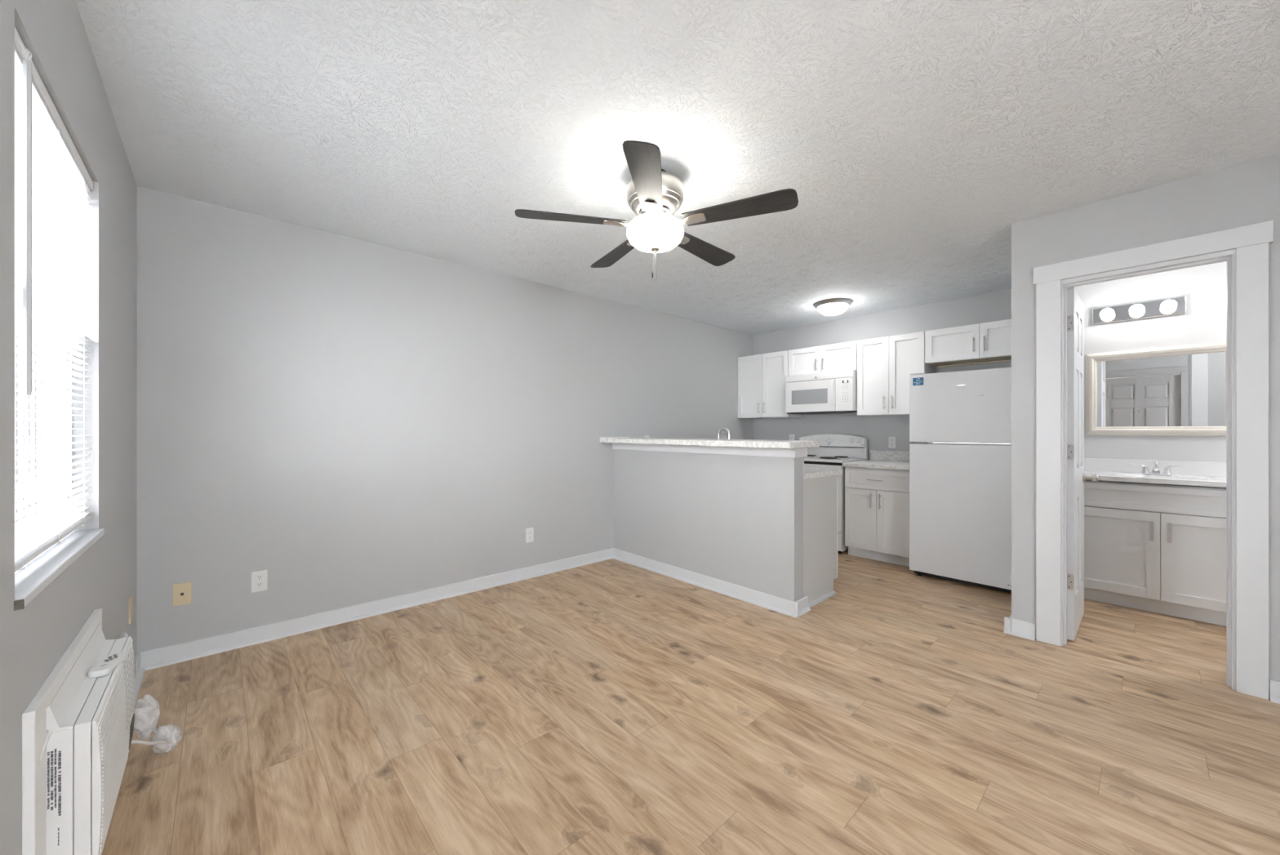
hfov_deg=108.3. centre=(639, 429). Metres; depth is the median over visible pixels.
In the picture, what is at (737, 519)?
wall
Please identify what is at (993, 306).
wall
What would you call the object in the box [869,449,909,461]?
backsplash
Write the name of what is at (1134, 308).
bulb
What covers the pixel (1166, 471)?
bathroom faucet
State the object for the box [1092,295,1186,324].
vanity light
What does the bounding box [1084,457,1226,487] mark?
countertop
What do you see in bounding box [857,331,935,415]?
upper cabinet
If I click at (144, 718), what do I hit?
plastic wrap
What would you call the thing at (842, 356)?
upper cabinet
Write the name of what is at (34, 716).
trim
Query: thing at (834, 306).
dome ceiling light
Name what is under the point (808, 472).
countertop
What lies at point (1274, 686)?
baseboard
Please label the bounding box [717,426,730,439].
kitchen faucet
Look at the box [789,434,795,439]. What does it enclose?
wall outlet
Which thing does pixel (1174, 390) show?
framed mirror
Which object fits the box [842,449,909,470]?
countertop
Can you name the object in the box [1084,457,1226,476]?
backsplash
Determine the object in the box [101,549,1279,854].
floor
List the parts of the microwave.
door, handle, control panel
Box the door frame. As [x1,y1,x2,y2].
[1032,219,1273,699]
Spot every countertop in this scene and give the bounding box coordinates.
[600,436,819,448]
[803,461,842,479]
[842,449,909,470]
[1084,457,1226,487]
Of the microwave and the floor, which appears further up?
the microwave
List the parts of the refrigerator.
fridge door, freezer door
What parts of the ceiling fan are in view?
blade, blade, blade, lamp shade, blade, blade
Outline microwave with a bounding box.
[785,369,857,414]
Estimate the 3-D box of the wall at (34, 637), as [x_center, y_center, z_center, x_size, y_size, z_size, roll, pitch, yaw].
[-0.677,0.010,0.215,0.110,2.480,5.630,0,0,-42]
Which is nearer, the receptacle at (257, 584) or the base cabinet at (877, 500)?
the receptacle at (257, 584)
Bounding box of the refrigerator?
[909,366,1011,592]
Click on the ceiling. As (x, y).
(911, 137)
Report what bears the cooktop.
in the electric range at (834, 450)
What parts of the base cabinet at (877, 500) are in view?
door, handle, drawer, handle, door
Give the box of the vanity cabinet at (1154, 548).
[1084,480,1226,626]
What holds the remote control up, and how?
on the air conditioner
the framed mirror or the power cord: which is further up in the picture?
the framed mirror
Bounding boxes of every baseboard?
[134,652,145,704]
[136,547,613,670]
[612,547,810,617]
[1003,614,1035,639]
[1269,679,1279,703]
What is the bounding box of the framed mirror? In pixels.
[1085,342,1226,435]
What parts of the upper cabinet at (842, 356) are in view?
door, door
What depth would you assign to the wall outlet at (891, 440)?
4.73 m
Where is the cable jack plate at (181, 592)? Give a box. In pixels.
[172,581,191,606]
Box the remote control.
[88,652,125,678]
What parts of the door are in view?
knob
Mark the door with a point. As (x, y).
(1076, 476)
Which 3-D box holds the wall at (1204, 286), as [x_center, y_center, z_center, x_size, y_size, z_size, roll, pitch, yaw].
[3.850,0.010,2.317,1.590,2.480,2.630,0,0,-42]
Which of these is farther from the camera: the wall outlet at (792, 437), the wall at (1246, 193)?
the wall outlet at (792, 437)
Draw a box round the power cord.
[131,725,168,745]
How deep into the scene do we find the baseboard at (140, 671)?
2.23 m
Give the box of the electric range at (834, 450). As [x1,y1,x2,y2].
[799,433,867,553]
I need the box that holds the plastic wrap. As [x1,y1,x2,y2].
[118,631,182,753]
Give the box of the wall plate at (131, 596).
[128,594,132,623]
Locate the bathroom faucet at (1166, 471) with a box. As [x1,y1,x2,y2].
[1130,461,1182,475]
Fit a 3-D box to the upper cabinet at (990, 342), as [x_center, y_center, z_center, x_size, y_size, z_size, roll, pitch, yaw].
[2.987,-0.752,4.024,0.360,0.309,0.819,0,0,-42]
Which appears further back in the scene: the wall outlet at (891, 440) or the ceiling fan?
the wall outlet at (891, 440)
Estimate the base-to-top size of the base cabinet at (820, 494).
0.878 m
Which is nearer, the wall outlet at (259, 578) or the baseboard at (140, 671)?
the baseboard at (140, 671)
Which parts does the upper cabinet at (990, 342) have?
door, handle, hanging rail, handle, door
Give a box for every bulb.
[1099,307,1114,318]
[1128,303,1144,315]
[1160,299,1177,311]
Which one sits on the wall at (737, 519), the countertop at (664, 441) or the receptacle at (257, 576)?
the countertop at (664, 441)
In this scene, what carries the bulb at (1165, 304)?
attached to the vanity light at (1174, 305)
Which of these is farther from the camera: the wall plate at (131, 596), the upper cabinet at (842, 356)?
the upper cabinet at (842, 356)
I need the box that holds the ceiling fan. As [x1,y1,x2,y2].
[514,140,798,277]
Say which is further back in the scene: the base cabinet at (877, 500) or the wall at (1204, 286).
the base cabinet at (877, 500)
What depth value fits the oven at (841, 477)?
4.50 m
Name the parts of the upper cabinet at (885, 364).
door, handle, handle, door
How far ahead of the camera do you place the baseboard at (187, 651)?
2.91 m
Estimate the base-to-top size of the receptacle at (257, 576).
0.027 m
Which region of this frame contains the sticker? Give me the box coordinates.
[912,377,923,385]
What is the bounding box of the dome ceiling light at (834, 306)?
[813,297,853,315]
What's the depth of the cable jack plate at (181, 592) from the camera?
2.44 m
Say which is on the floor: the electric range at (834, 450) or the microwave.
the electric range at (834, 450)
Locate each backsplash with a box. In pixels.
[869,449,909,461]
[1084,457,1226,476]
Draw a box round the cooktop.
[803,455,866,465]
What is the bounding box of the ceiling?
[75,0,1279,334]
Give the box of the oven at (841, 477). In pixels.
[804,463,848,551]
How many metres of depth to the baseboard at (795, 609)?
3.45 m
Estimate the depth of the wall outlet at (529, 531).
3.81 m
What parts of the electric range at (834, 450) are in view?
burner, control panel, storage drawer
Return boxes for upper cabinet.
[737,350,802,418]
[788,340,857,375]
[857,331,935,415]
[924,319,1011,367]
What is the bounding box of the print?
[47,748,61,815]
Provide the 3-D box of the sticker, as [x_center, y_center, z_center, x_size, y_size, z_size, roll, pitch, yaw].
[2.279,-0.399,3.791,0.002,0.062,0.078,0,0,-42]
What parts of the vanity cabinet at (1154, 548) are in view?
door, handle, false drawer, handle, door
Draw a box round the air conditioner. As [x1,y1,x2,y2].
[39,623,134,854]
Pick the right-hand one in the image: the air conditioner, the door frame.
the door frame
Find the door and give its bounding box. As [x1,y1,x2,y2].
[1066,286,1098,640]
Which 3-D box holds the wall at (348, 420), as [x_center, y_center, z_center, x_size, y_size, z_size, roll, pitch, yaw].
[-0.593,0.010,4.171,5.650,2.480,0.100,0,0,-42]
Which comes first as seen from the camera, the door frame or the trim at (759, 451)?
the door frame
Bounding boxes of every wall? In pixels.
[0,0,136,854]
[136,186,752,653]
[613,448,803,601]
[752,288,1011,460]
[1011,154,1279,698]
[1074,261,1226,488]
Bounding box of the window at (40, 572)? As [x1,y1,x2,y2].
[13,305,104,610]
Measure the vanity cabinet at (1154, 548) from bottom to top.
0.852 m
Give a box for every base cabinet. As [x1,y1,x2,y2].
[803,475,837,607]
[844,466,909,566]
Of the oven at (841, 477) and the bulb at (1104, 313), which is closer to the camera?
the bulb at (1104, 313)
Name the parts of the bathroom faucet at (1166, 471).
tap handle, spout, spout, plate, tap handle, tap lever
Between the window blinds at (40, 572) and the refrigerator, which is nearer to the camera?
the window blinds at (40, 572)
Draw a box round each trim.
[22,608,102,854]
[612,443,807,457]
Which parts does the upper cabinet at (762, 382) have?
door, door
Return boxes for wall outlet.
[251,569,267,592]
[525,527,533,542]
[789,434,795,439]
[888,436,896,448]
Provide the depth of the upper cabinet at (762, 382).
5.49 m
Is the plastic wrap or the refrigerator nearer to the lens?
the plastic wrap
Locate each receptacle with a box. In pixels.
[255,574,262,579]
[255,582,262,586]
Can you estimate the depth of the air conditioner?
1.10 m
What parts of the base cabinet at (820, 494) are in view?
shoe molding, door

